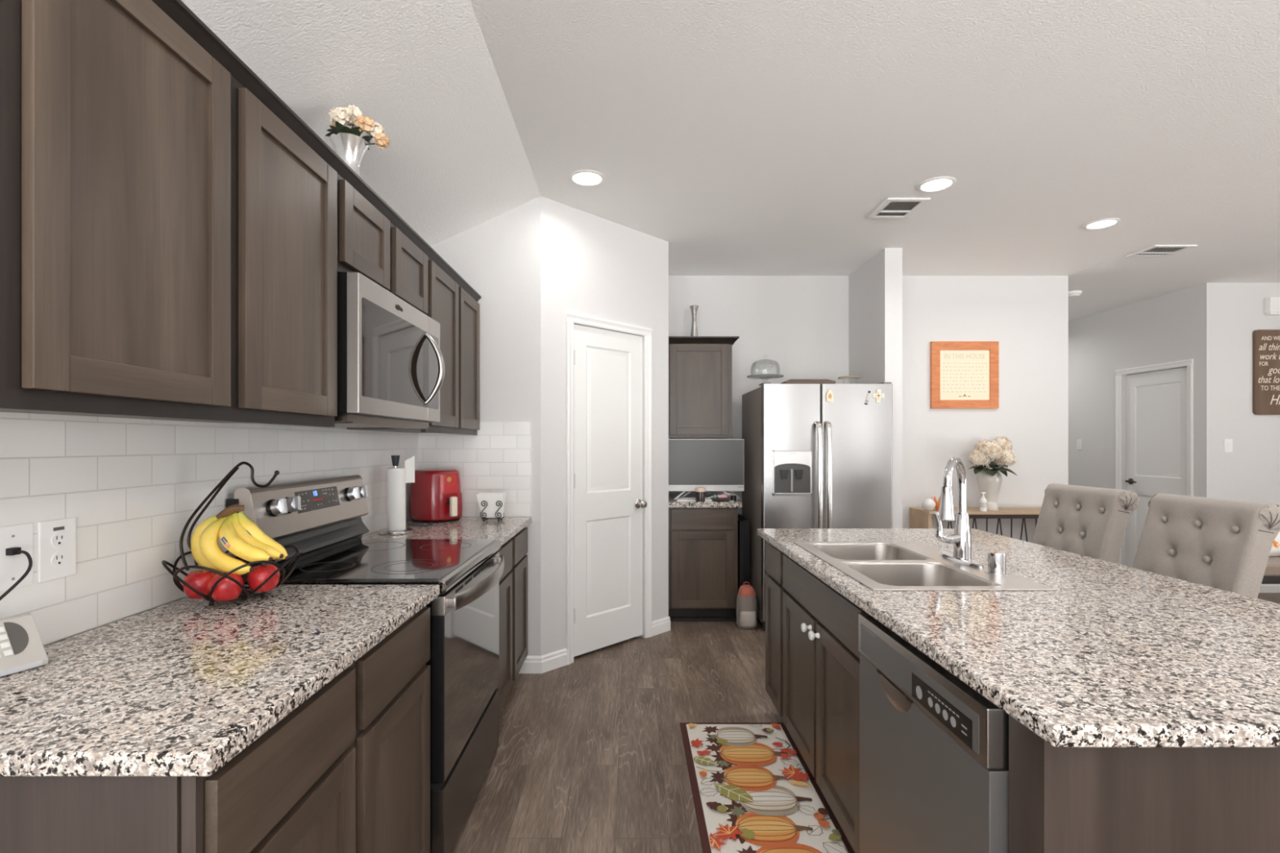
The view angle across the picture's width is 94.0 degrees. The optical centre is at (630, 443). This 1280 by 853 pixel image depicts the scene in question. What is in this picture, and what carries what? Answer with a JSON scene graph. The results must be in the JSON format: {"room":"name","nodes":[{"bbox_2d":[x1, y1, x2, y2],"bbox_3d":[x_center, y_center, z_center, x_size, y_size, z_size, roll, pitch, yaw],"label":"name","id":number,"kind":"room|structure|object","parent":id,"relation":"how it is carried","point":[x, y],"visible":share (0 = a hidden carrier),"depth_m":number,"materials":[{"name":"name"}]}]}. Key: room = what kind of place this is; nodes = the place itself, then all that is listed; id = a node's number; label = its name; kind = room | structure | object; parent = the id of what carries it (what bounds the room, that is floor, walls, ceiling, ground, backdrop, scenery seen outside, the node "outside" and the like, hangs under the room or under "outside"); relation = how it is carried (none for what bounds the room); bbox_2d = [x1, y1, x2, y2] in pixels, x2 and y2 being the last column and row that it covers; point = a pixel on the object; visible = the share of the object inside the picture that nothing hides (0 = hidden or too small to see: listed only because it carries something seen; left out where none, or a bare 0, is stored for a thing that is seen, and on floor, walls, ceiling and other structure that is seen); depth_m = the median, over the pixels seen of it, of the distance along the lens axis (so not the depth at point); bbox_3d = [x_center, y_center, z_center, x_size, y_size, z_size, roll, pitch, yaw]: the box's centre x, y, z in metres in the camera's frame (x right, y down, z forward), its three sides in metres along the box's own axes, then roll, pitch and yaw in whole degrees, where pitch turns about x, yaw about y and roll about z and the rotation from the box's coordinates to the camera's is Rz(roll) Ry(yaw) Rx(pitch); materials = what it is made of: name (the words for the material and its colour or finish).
{"room":"kitchen","nodes":[
{"label":"kitchen","id":0,"kind":"room"},
{"bbox_2d":[0,411,418,646],"bbox_3d":[-1.279,0.110,-0.335,0.126,2.410,7.530,0,0,0],"label":"wall","id":1,"kind":"structure","parent":0,"point":[131,487],"depth_m":1.46,"materials":[{"name":"tile"}]},
{"bbox_2d":[0,523,32,591],"bbox_3d":[-1.213,0.223,1.170,0.006,0.125,0.080,0,0,0],"label":"phone jack plate","id":2,"kind":"object","parent":1,"relation":"attached to","point":[13,567],"visible":0.96,"depth_m":1.17,"materials":[{"name":"white plastic"}]},
{"bbox_2d":[37,517,75,582],"bbox_3d":[-1.212,0.223,1.262,0.008,0.125,0.080,0,0,0],"label":"wall outlet","id":3,"kind":"object","parent":1,"relation":"attached to","point":[56,539],"visible":1,"depth_m":1.26,"materials":[{"name":"white plastic"}]},
{"bbox_2d":[51,532,66,547],"bbox_3d":[-1.209,0.203,1.262,0.001,0.033,0.033,0,0,0],"label":"socket","id":4,"kind":"object","parent":3,"relation":"attached to","point":[59,540],"depth_m":1.26,"materials":[{"name":"white plastic"}]},
{"bbox_2d":[51,551,66,567],"bbox_3d":[-1.209,0.245,1.262,0.001,0.033,0.033,0,0,0],"label":"socket","id":5,"kind":"object","parent":3,"relation":"attached to","point":[59,559],"depth_m":1.26,"materials":[{"name":"white plastic"}]},
{"bbox_2d":[0,0,337,426],"bbox_3d":[-1.039,-0.431,1.302,0.358,0.763,0.944,0,0,0],"label":"upper cabinet","id":6,"kind":"object","parent":1,"relation":"attached to","point":[168,242],"visible":1,"depth_m":1.08,"materials":[{"name":"brown wood"}]},
{"bbox_2d":[151,0,481,302],"bbox_3d":[-0.881,-0.824,2.113,0.048,0.044,2.626,0,0,0],"label":"crown molding","id":7,"kind":"structure","parent":6,"relation":"attached to","point":[176,10],"depth_m":1.50,"materials":[{"name":"brown wood"}]},
{"bbox_2d":[337,173,427,314],"bbox_3d":[-1.039,-0.666,2.167,0.358,0.293,0.783,0,0,0],"label":"upper cabinet","id":8,"kind":"object","parent":1,"relation":"attached to","point":[369,244],"visible":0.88,"depth_m":2.04,"materials":[{"name":"brown wood"}]},
{"bbox_2d":[328,132,369,177],"bbox_3d":[-0.958,-0.921,2.035,0.124,0.217,0.124,0,0,0],"label":"vase","id":9,"kind":"object","parent":8,"relation":"on","point":[351,148],"visible":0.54,"depth_m":2.00,"materials":[{"name":"silver metal"}]},
{"bbox_2d":[328,106,351,126],"bbox_3d":[-0.972,-1.073,2.001,0.066,0.111,0.069,0,0,0],"label":"rose","id":10,"kind":"object","parent":9,"relation":"in","point":[340,114],"visible":0.86,"depth_m":1.98,"materials":[{"name":"beige plant"}]},
{"bbox_2d":[325,121,372,149],"bbox_3d":[-0.952,-1.049,2.032,0.147,0.068,0.149,0,0,-36],"label":"leaf spray","id":11,"kind":"object","parent":9,"relation":"in","point":[339,127],"visible":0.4,"depth_m":1.99,"materials":[{"name":"green plant"}]},
{"bbox_2d":[345,104,363,127],"bbox_3d":[-0.954,-1.088,2.050,0.075,0.140,0.073,0,0,0],"label":"rose","id":12,"kind":"object","parent":9,"relation":"in","point":[354,112],"visible":0.54,"depth_m":2.03,"materials":[{"name":"beige plant"}]},
{"bbox_2d":[354,114,373,136],"bbox_3d":[-0.902,-1.065,2.020,0.062,0.097,0.067,0,0,-36],"label":"rose","id":13,"kind":"object","parent":9,"relation":"in","point":[364,122],"visible":0.99,"depth_m":2.01,"materials":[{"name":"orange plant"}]},
{"bbox_2d":[365,121,384,139],"bbox_3d":[-0.886,-1.062,2.053,0.083,0.092,0.064,0,0,21],"label":"rose","id":14,"kind":"object","parent":9,"relation":"in","point":[376,127],"visible":0.7,"depth_m":2.04,"materials":[{"name":"beige plant"}]},
{"bbox_2d":[365,132,390,148],"bbox_3d":[-0.872,-1.033,2.031,0.104,0.047,0.054,0,0,0],"label":"rose","id":15,"kind":"object","parent":9,"relation":"in","point":[383,141],"visible":1,"depth_m":2.02,"materials":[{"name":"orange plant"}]},
{"bbox_2d":[334,271,444,428],"bbox_3d":[-0.974,-0.288,2.162,0.477,0.451,0.780,0,0,0],"label":"microwave","id":16,"kind":"object","parent":8,"relation":"attached to","point":[391,365],"visible":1,"depth_m":1.95,"materials":[{"name":"silver metal"}]},
{"bbox_2d":[346,257,479,435],"bbox_3d":[-1.039,-0.431,2.994,0.358,0.763,0.865,0,0,0],"label":"upper cabinet","id":17,"kind":"object","parent":1,"relation":"attached to","point":[457,313],"visible":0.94,"depth_m":2.95,"materials":[{"name":"brown wood"}]},
{"bbox_2d":[418,195,540,656],"bbox_3d":[-0.929,-0.056,3.477,0.825,2.742,0.106,0,0,0],"label":"wall","id":18,"kind":"structure","parent":0,"point":[499,257],"depth_m":3.43,"materials":[{"name":"white paint"}]},
{"bbox_2d":[518,656,542,673],"bbox_3d":[-0.595,1.268,3.422,0.170,0.095,0.015,0,0,0],"label":"baseboard","id":19,"kind":"structure","parent":18,"relation":"attached to","point":[531,664],"depth_m":3.42,"materials":[{"name":"white paint"}]},
{"bbox_2d":[540,195,668,656],"bbox_3d":[-0.159,-0.056,3.857,0.100,2.742,1.109,0,0,45],"label":"wall","id":20,"kind":"structure","parent":0,"point":[592,265],"depth_m":3.64,"materials":[{"name":"white paint"}]},
{"bbox_2d":[540,648,567,673],"bbox_3d":[-0.445,1.268,3.491,0.197,0.095,0.015,0,0,-45],"label":"baseboard","id":21,"kind":"structure","parent":20,"relation":"attached to","point":[558,659],"depth_m":3.48,"materials":[{"name":"white paint"}]},
{"bbox_2d":[565,311,652,665],"bbox_3d":[-0.154,0.265,3.850,0.119,2.101,0.738,0,0,45],"label":"door frame","id":22,"kind":"structure","parent":20,"relation":"attached to","point":[571,318],"depth_m":3.58,"materials":[{"name":"white paint"}]},
{"bbox_2d":[573,324,647,657],"bbox_3d":[-0.125,0.282,3.815,0.620,2.021,0.102,0,0,-45],"label":"door","id":23,"kind":"structure","parent":20,"relation":"in","point":[609,504],"depth_m":3.81,"materials":[{"name":"white paint"}]},
{"bbox_2d":[652,616,671,636],"bbox_3d":[0.211,1.268,4.146,0.190,0.095,0.015,0,0,-45],"label":"baseboard","id":24,"kind":"structure","parent":20,"relation":"attached to","point":[662,625],"depth_m":4.14,"materials":[{"name":"white paint"}]},
{"bbox_2d":[181,0,1279,321],"bbox_3d":[3.020,-1.292,2.250,8.760,0.509,12.900,0,0,0],"label":"ceiling","id":25,"kind":"structure","parent":0,"point":[745,137],"depth_m":2.58,"materials":[{"name":"white paint"}]},
{"bbox_2d":[568,169,604,186],"bbox_3d":[-0.233,-1.421,3.196,0.194,0.008,0.194,0,0,0],"label":"recessed light","id":26,"kind":"object","parent":25,"relation":"in","point":[580,177],"visible":1,"depth_m":3.19,"materials":[{"name":"white paint"}]},
{"bbox_2d":[573,173,600,184],"bbox_3d":[-0.233,-1.421,3.196,0.150,0.004,0.150,0,0,0],"label":"diffuser","id":27,"kind":"object","parent":26,"relation":"attached to","point":[578,178],"depth_m":3.20,"materials":[{"name":"white plastic"}]},
{"bbox_2d":[867,197,930,218],"bbox_3d":[1.615,-1.421,3.605,0.250,0.010,0.300,0,0,0],"label":"ceiling vent","id":28,"kind":"object","parent":25,"relation":"in","point":[892,207],"visible":1,"depth_m":3.59,"materials":[{"name":"white metal"}]},
{"bbox_2d":[916,176,956,192],"bbox_3d":[1.678,-1.421,3.274,0.194,0.008,0.194,0,0,0],"label":"recessed light","id":29,"kind":"object","parent":25,"relation":"in","point":[941,183],"visible":1,"depth_m":3.27,"materials":[{"name":"white paint"}]},
{"bbox_2d":[920,179,951,190],"bbox_3d":[1.678,-1.421,3.274,0.150,0.004,0.150,0,0,0],"label":"diffuser","id":30,"kind":"object","parent":29,"relation":"attached to","point":[928,184],"depth_m":3.27,"materials":[{"name":"white"}]},
{"bbox_2d":[1068,290,1081,297],"bbox_3d":[4.160,-1.403,5.610,0.136,0.048,0.136,0,0,0],"label":"smoke detector","id":31,"kind":"object","parent":25,"relation":"attached to","point":[1072,294],"visible":0.8,"depth_m":5.56,"materials":[{"name":"white plastic"}]},
{"bbox_2d":[1082,217,1120,229],"bbox_3d":[3.047,-1.421,3.860,0.194,0.008,0.194,0,0,0],"label":"recessed light","id":32,"kind":"object","parent":25,"relation":"in","point":[1104,223],"visible":1,"depth_m":3.85,"materials":[{"name":"white paint"}]},
{"bbox_2d":[1086,220,1115,227],"bbox_3d":[3.047,-1.421,3.860,0.150,0.004,0.150,0,0,0],"label":"diffuser","id":33,"kind":"object","parent":32,"relation":"attached to","point":[1096,224],"depth_m":3.85,"materials":[{"name":"white plastic"}]},
{"bbox_2d":[1126,244,1197,257],"bbox_3d":[3.908,-1.421,4.395,0.305,0.010,0.250,0,0,0],"label":"ceiling vent","id":34,"kind":"object","parent":25,"relation":"in","point":[1156,251],"visible":1,"depth_m":4.39,"materials":[{"name":"white metal"}]},
{"bbox_2d":[452,592,1279,852],"bbox_3d":[2.950,1.365,2.250,8.900,0.100,12.900,0,0,0],"label":"floor","id":35,"kind":"structure","parent":0,"point":[589,757],"depth_m":2.65,"materials":[{"name":"wood"}]},
{"bbox_2d":[0,605,430,852],"bbox_3d":[-0.901,0.884,1.296,0.633,0.862,0.940,0,0,0],"label":"base cabinet","id":36,"kind":"object","parent":35,"relation":"on","point":[348,770],"visible":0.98,"depth_m":1.05,"materials":[{"name":"brown wood"}]},
{"bbox_2d":[0,584,439,776],"bbox_3d":[-0.891,0.434,1.290,0.648,0.033,0.971,0,0,0],"label":"countertop","id":37,"kind":"structure","parent":36,"relation":"on","point":[181,687],"depth_m":1.06,"materials":[{"name":"stone"}]},
{"bbox_2d":[0,546,48,676],"bbox_3d":[-1.160,0.310,1.075,0.115,0.214,0.198,0,0,0],"label":"telephone","id":38,"kind":"object","parent":37,"relation":"on","point":[21,646],"visible":1,"depth_m":1.11,"materials":[{"name":"grey plastic"}]},
{"bbox_2d":[4,622,28,654],"bbox_3d":[-1.141,0.359,1.113,0.037,0.056,0.026,0,0,20],"label":"speaker grille","id":39,"kind":"object","parent":38,"relation":"attached to","point":[15,633],"depth_m":1.11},
{"bbox_2d":[161,461,302,605],"bbox_3d":[-1.058,0.232,1.597,0.317,0.371,0.314,0,0,0],"label":"fruit basket","id":40,"kind":"object","parent":37,"relation":"on","point":[177,580],"visible":0.69,"depth_m":1.58,"materials":[{"name":"brown metal"}]},
{"bbox_2d":[182,568,216,599],"bbox_3d":[-1.105,0.358,1.535,0.076,0.076,0.076,0,0,0],"label":"apple","id":41,"kind":"object","parent":40,"relation":"in","point":[199,580],"visible":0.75,"depth_m":1.51,"materials":[{"name":"red food"}]},
{"bbox_2d":[208,571,244,601],"bbox_3d":[-1.030,0.360,1.520,0.076,0.076,0.076,0,0,0],"label":"apple","id":42,"kind":"object","parent":40,"relation":"in","point":[226,589],"visible":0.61,"depth_m":1.49,"materials":[{"name":"red food"}]},
{"bbox_2d":[191,504,288,575],"bbox_3d":[-1.048,0.256,1.571,0.254,0.190,0.116,0,0,0],"label":"banana bunch","id":43,"kind":"object","parent":40,"relation":"in","point":[238,534],"visible":0.95,"depth_m":1.56,"materials":[{"name":"yellow food"}]},
{"bbox_2d":[246,563,279,591],"bbox_3d":[-0.975,0.353,1.585,0.076,0.076,0.076,0,0,0],"label":"apple","id":44,"kind":"object","parent":40,"relation":"in","point":[260,573],"visible":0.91,"depth_m":1.56,"materials":[{"name":"red food"}]},
{"bbox_2d":[226,475,504,852],"bbox_3d":[-0.850,0.723,2.163,0.726,1.184,0.754,0,0,0],"label":"range","id":45,"kind":"object","parent":35,"relation":"on","point":[322,518],"visible":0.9,"depth_m":2.02,"materials":[{"name":"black metal"}]},
{"bbox_2d":[244,538,496,584],"bbox_3d":[-0.864,0.413,2.163,0.583,0.017,0.754,0,0,0],"label":"cooktop","id":46,"kind":"object","parent":45,"relation":"in","point":[353,561],"depth_m":2.05,"materials":[{"name":"black glass"}]},
{"bbox_2d":[496,527,528,712],"bbox_3d":[-0.901,0.884,2.991,0.633,0.862,0.870,0,0,0],"label":"base cabinet","id":47,"kind":"object","parent":35,"relation":"on","point":[513,582],"visible":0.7,"depth_m":3.02,"materials":[{"name":"brown wood"}]},
{"bbox_2d":[361,516,531,546],"bbox_3d":[-0.891,0.434,2.987,0.648,0.033,0.870,0,0,0],"label":"countertop","id":48,"kind":"structure","parent":47,"relation":"on","point":[466,527],"depth_m":2.92,"materials":[{"name":"stone"}]},
{"bbox_2d":[377,455,414,535],"bbox_3d":[-1.103,0.236,2.800,0.156,0.364,0.156,0,0,0],"label":"paper towel holder","id":49,"kind":"object","parent":48,"relation":"on","point":[397,477],"visible":1,"depth_m":2.77,"materials":[{"name":"white paper"}]},
{"bbox_2d":[407,468,462,526],"bbox_3d":[-1.071,0.279,3.207,0.293,0.276,0.336,0,0,36],"label":"air fryer","id":50,"kind":"object","parent":48,"relation":"on","point":[436,495],"visible":0.98,"depth_m":3.16,"materials":[{"name":"red plastic"}]},
{"bbox_2d":[480,501,505,521],"bbox_3d":[-0.750,0.362,3.245,0.121,0.112,0.077,0,0,0],"label":"napkin holder","id":51,"kind":"object","parent":48,"relation":"on","point":[482,517],"visible":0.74,"depth_m":3.21,"materials":[{"name":"black metal"}]},
{"bbox_2d":[475,492,506,517],"bbox_3d":[-0.757,0.333,3.245,0.151,0.133,0.055,0,0,0],"label":"napkin stack","id":52,"kind":"object","parent":51,"relation":"in","point":[491,498],"visible":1,"depth_m":3.22,"materials":[{"name":"white paper"}]},
{"bbox_2d":[668,507,737,621],"bbox_3d":[0.528,0.890,4.700,0.513,0.849,0.700,0,0,0],"label":"base cabinet","id":53,"kind":"object","parent":35,"relation":"on","point":[703,542],"visible":0.94,"depth_m":4.36,"materials":[{"name":"brown wood"}]},
{"bbox_2d":[668,493,742,507],"bbox_3d":[0.542,0.444,4.692,0.540,0.042,0.715,0,0,0],"label":"countertop","id":54,"kind":"structure","parent":53,"relation":"on","point":[672,503],"depth_m":4.33,"materials":[{"name":"stone"}]},
{"bbox_2d":[675,497,711,501],"bbox_3d":[0.472,0.414,4.450,0.255,0.019,0.100,0,0,0],"label":"keyboard","id":55,"kind":"object","parent":54,"relation":"on","point":[677,499],"visible":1,"depth_m":4.41,"materials":[{"name":"white plastic"}]},
{"bbox_2d":[695,487,705,502],"bbox_3d":[0.512,0.372,4.375,0.074,0.102,0.074,0,0,0],"label":"jar candle","id":56,"kind":"object","parent":54,"relation":"on","point":[700,491],"visible":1,"depth_m":4.34,"materials":[{"name":"brown glass"}]},
{"bbox_2d":[668,439,743,500],"bbox_3d":[0.571,0.193,4.535,0.575,0.459,0.140,0,0,0],"label":"television","id":57,"kind":"object","parent":54,"relation":"on","point":[713,464],"visible":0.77,"depth_m":4.50,"materials":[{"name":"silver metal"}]},
{"bbox_2d":[735,514,749,613],"bbox_3d":[0.859,0.947,4.695,0.082,0.734,0.450,0,0,0],"label":"step stool","id":58,"kind":"object","parent":35,"relation":"on","point":[743,523],"visible":0.4,"depth_m":4.50,"materials":[{"name":"black"}]},
{"bbox_2d":[736,582,758,628],"bbox_3d":[0.835,1.150,4.276,0.145,0.324,0.142,0,0,0],"label":"backpack","id":59,"kind":"object","parent":35,"relation":"on","point":[747,604],"visible":1,"depth_m":4.23,"materials":[{"name":"grey fabric"}]},
{"bbox_2d":[680,722,853,852],"bbox_3d":[0.473,1.303,2.148,0.483,0.023,1.297,0,0,0],"label":"rug","id":60,"kind":"object","parent":35,"relation":"on","point":[753,791],"visible":1,"depth_m":2.22,"materials":[{"name":"multicoloured fabric"}]},
{"bbox_2d":[764,541,786,716],"bbox_3d":[0.979,0.884,2.765,0.642,0.862,0.330,0,0,0],"label":"base cabinet","id":61,"kind":"object","parent":35,"relation":"on","point":[774,588],"visible":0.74,"depth_m":2.76,"materials":[{"name":"brown wood"}]},
{"bbox_2d":[742,382,892,630],"bbox_3d":[1.373,0.442,4.507,0.903,1.747,0.886,0,0,0],"label":"refrigerator","id":62,"kind":"object","parent":35,"relation":"on","point":[811,461],"visible":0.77,"depth_m":4.14,"materials":[{"name":"silver metal"}]},
{"bbox_2d":[746,373,783,378],"bbox_3d":[1.030,-0.544,4.560,0.278,0.275,0.278,0,0,0],"label":"cake stand","id":63,"kind":"object","parent":62,"relation":"on","point":[756,374],"visible":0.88,"depth_m":4.53,"materials":[{"name":"clear glass"}]},
{"bbox_2d":[780,379,835,384],"bbox_3d":[1.278,-0.435,4.365,0.355,0.055,0.270,0,0,0],"label":"serving tray","id":64,"kind":"object","parent":62,"relation":"on","point":[789,381],"visible":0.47,"depth_m":4.23,"materials":[{"name":"brown"}]},
{"bbox_2d":[826,389,833,402],"bbox_3d":[1.384,-0.333,4.138,0.052,0.088,0.008,0,0,0],"label":"magnet","id":65,"kind":"object","parent":62,"relation":"attached to","point":[829,396],"visible":1,"depth_m":4.14,"materials":[{"name":"beige plastic"}]},
{"bbox_2d":[872,389,884,402],"bbox_3d":[1.720,-0.332,4.139,0.080,0.090,0.010,0,0,0],"label":"magnet","id":66,"kind":"object","parent":62,"relation":"attached to","point":[878,395],"visible":1,"depth_m":4.14,"materials":[{"name":"beige plastic"}]},
{"bbox_2d":[782,554,866,852],"bbox_3d":[0.962,0.884,2.147,0.676,0.862,0.903,0,0,0],"label":"base cabinet","id":67,"kind":"object","parent":35,"relation":"on","point":[821,654],"visible":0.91,"depth_m":2.04,"materials":[{"name":"brown wood"}]},
{"bbox_2d":[757,528,1279,747],"bbox_3d":[1.163,0.434,1.915,1.075,0.033,2.068,0,0,0],"label":"countertop","id":68,"kind":"structure","parent":67,"relation":"on","point":[1118,655],"depth_m":1.25,"materials":[{"name":"stone"}]},
{"bbox_2d":[793,541,1057,591],"bbox_3d":[0.953,0.506,2.112,0.525,0.185,0.835,0,0,0],"label":"sink","id":69,"kind":"object","parent":68,"relation":"in","point":[878,566],"visible":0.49,"depth_m":2.08,"materials":[{"name":"metal"}]},
{"bbox_2d":[984,551,1008,574],"bbox_3d":[1.178,0.381,1.918,0.068,0.067,0.068,0,0,0],"label":"air gap","id":70,"kind":"object","parent":69,"relation":"on","point":[997,560],"visible":1,"depth_m":1.90,"materials":[{"name":"silver metal"}]},
{"bbox_2d":[932,456,983,568],"bbox_3d":[1.132,0.229,2.083,0.146,0.371,0.305,0,0,18],"label":"faucet","id":71,"kind":"object","parent":68,"relation":"on","point":[961,539],"visible":1,"depth_m":2.08,"materials":[{"name":"silver metal"}]},
{"bbox_2d":[858,613,1008,852],"bbox_3d":[0.954,0.890,1.379,0.631,0.850,0.610,0,0,0],"label":"dishwasher","id":72,"kind":"object","parent":35,"relation":"on","point":[934,751],"visible":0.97,"depth_m":1.31,"materials":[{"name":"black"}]},
{"bbox_2d":[909,507,1040,542],"bbox_3d":[2.980,0.925,4.873,1.248,0.779,0.334,0,0,0],"label":"console table","id":73,"kind":"object","parent":35,"relation":"on","point":[919,517],"visible":0.19,"depth_m":4.72,"materials":[{"name":"brown wood"}]},
{"bbox_2d":[921,497,935,511],"bbox_3d":[2.395,0.486,4.790,0.100,0.099,0.100,0,0,0],"label":"glass orb","id":74,"kind":"object","parent":73,"relation":"on","point":[928,504],"visible":1,"depth_m":4.76,"materials":[{"name":"white glass"}]},
{"bbox_2d":[979,492,986,511],"bbox_3d":[2.815,0.461,4.760,0.053,0.150,0.053,0,0,0],"label":"pump bottle","id":75,"kind":"object","parent":73,"relation":"on","point":[983,501],"visible":1,"depth_m":4.74,"materials":[{"name":"white plastic"}]},
{"bbox_2d":[977,466,1002,510],"bbox_3d":[2.925,0.363,4.860,0.180,0.345,0.180,0,0,0],"label":"vase","id":76,"kind":"object","parent":73,"relation":"on","point":[988,484],"visible":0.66,"depth_m":4.80,"materials":[{"name":"white ceramic"}]},
{"bbox_2d":[968,448,991,470],"bbox_3d":[2.828,0.137,4.828,0.161,0.203,0.159,0,0,0],"label":"hydrangea","id":77,"kind":"object","parent":76,"relation":"in","point":[976,458],"visible":0.9,"depth_m":4.79,"materials":[{"name":"beige plant"}]},
{"bbox_2d":[978,440,1003,467],"bbox_3d":[2.886,0.105,4.781,0.173,0.266,0.164,0,0,0],"label":"hydrangea","id":78,"kind":"object","parent":76,"relation":"in","point":[991,450],"visible":0.94,"depth_m":4.73,"materials":[{"name":"beige plant"}]},
{"bbox_2d":[968,461,1017,476],"bbox_3d":[2.922,0.203,4.836,0.322,0.115,0.251,0,0,0],"label":"leaf spray","id":79,"kind":"object","parent":76,"relation":"in","point":[978,468],"visible":0.88,"depth_m":4.79,"materials":[{"name":"green plant"}]},
{"bbox_2d":[993,435,1013,466],"bbox_3d":[3.050,0.087,4.899,0.154,0.302,0.150,0,0,27],"label":"hydrangea","id":80,"kind":"object","parent":76,"relation":"in","point":[1004,442],"visible":0.68,"depth_m":4.85,"materials":[{"name":"beige plant"}]},
{"bbox_2d":[993,448,1016,466],"bbox_3d":[3.026,0.136,4.821,0.166,0.204,0.166,0,0,0],"label":"hydrangea","id":81,"kind":"object","parent":76,"relation":"in","point":[1007,458],"visible":0.77,"depth_m":4.77,"materials":[{"name":"beige plant"}]},
{"bbox_2d":[1031,483,1140,564],"bbox_3d":[1.926,0.759,2.835,0.593,1.112,0.498,0,0,0],"label":"bar stool","id":82,"kind":"object","parent":35,"relation":"on","point":[1090,522],"visible":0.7,"depth_m":2.76,"materials":[{"name":"beige fabric"}]},
{"bbox_2d":[1008,715,1279,852],"bbox_3d":[0.997,0.884,1.019,0.646,0.862,0.094,0,0,0],"label":"island end panel","id":83,"kind":"object","parent":35,"relation":"on","point":[1062,800],"visible":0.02,"depth_m":0.98,"materials":[{"name":"brown wood"}]},
{"bbox_2d":[1132,493,1279,598],"bbox_3d":[1.926,0.759,2.242,0.593,1.112,0.480,0,0,2],"label":"bar stool","id":84,"kind":"object","parent":35,"relation":"on","point":[1220,544],"visible":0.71,"depth_m":2.16,"materials":[{"name":"beige fabric"}]},
{"bbox_2d":[1261,555,1279,584],"bbox_3d":[5.110,1.077,4.375,1.780,0.475,0.450,0,0,0],"label":"bench","id":85,"kind":"object","parent":35,"relation":"on","point":[1272,573],"visible":0.02,"depth_m":4.19,"materials":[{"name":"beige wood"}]},
{"bbox_2d":[1269,531,1279,556],"bbox_3d":[4.870,0.675,4.460,0.440,0.330,0.183,0,0,0],"label":"cushion","id":86,"kind":"object","parent":85,"relation":"on","point":[1275,549],"visible":0.12,"depth_m":4.38,"materials":[{"name":"white fabric"}]},
{"bbox_2d":[668,275,1068,542],"bbox_3d":[1.940,-0.056,5.120,3.545,2.742,0.120,0,0,0],"label":"wall","id":87,"kind":"structure","parent":0,"point":[1028,316],"depth_m":5.06,"materials":[{"name":"white paint"}]},
{"bbox_2d":[668,336,739,438],"bbox_3d":[0.557,-0.439,4.836,0.571,0.788,0.428,0,0,0],"label":"upper cabinet","id":88,"kind":"object","parent":87,"relation":"attached to","point":[700,367],"visible":0.93,"depth_m":4.66,"materials":[{"name":"brown wood"}]},
{"bbox_2d":[689,305,698,336],"bbox_3d":[0.512,-0.971,4.800,0.074,0.275,0.074,0,0,0],"label":"vase","id":89,"kind":"object","parent":88,"relation":"on","point":[694,308],"visible":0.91,"depth_m":4.78,"materials":[{"name":"silver metal"}]},
{"bbox_2d":[930,341,999,408],"bbox_3d":[2.825,-0.582,5.045,0.567,0.566,0.027,0,0,0],"label":"framed print","id":90,"kind":"object","parent":87,"relation":"attached to","point":[965,375],"visible":1,"depth_m":5.04,"materials":[{"name":"orange wood"}]},
{"bbox_2d":[848,248,902,528],"bbox_3d":[1.915,-0.056,4.761,0.127,2.742,0.837,0,0,0],"label":"wall","id":91,"kind":"structure","parent":0,"point":[875,288],"depth_m":4.39,"materials":[{"name":"white paint"}]},
{"bbox_2d":[1068,285,1195,565],"bbox_3d":[5.150,-0.056,6.990,0.100,2.742,3.220,0,0,0],"label":"wall","id":92,"kind":"structure","parent":0,"point":[1162,329],"depth_m":6.34,"materials":[{"name":"white paint"}]},
{"bbox_2d":[1115,359,1193,564],"bbox_3d":[5.090,0.272,5.831,0.019,2.086,0.850,0,0,0],"label":"door frame","id":93,"kind":"structure","parent":92,"relation":"attached to","point":[1188,362],"depth_m":5.63,"materials":[{"name":"white paint"}]},
{"bbox_2d":[1125,367,1186,567],"bbox_3d":[5.133,0.291,5.831,0.094,2.004,0.724,0,0,0],"label":"door","id":94,"kind":"structure","parent":92,"relation":"in","point":[1156,402],"depth_m":5.87,"materials":[{"name":"white paint"}]},
{"bbox_2d":[1195,282,1279,505],"bbox_3d":[6.200,-0.056,5.330,2.200,2.742,0.100,0,0,0],"label":"wall","id":95,"kind":"structure","parent":0,"point":[1228,314],"depth_m":5.28,"materials":[{"name":"white paint"}]},
{"bbox_2d":[1223,439,1232,452],"bbox_3d":[5.288,0.015,5.275,0.072,0.116,0.008,0,0,0],"label":"light switch","id":96,"kind":"object","parent":95,"relation":"attached to","point":[1228,443],"visible":1,"depth_m":5.27,"materials":[{"name":"white plastic"}]},
{"bbox_2d":[1252,329,1279,414],"bbox_3d":[5.803,-0.632,5.268,0.595,0.750,0.022,0,0,0],"label":"wooden sign","id":97,"kind":"object","parent":95,"relation":"attached to","point":[1265,343],"visible":1,"depth_m":5.26,"materials":[{"name":"brown wood"}]},
{"bbox_2d":[1258,584,1279,592],"bbox_3d":[6.150,1.268,5.272,2.100,0.095,0.015,0,0,0],"label":"baseboard","id":98,"kind":"structure","parent":95,"relation":"attached to","point":[1264,588],"depth_m":5.26,"materials":[{"name":"white paint"}]},
{"bbox_2d":[1264,297,1279,315],"bbox_3d":[5.723,-1.212,5.252,0.235,0.151,0.054,0,0,0],"label":"door chime","id":99,"kind":"object","parent":95,"relation":"attached to","point":[1272,304],"visible":1,"depth_m":5.23,"materials":[{"name":"white plastic"}]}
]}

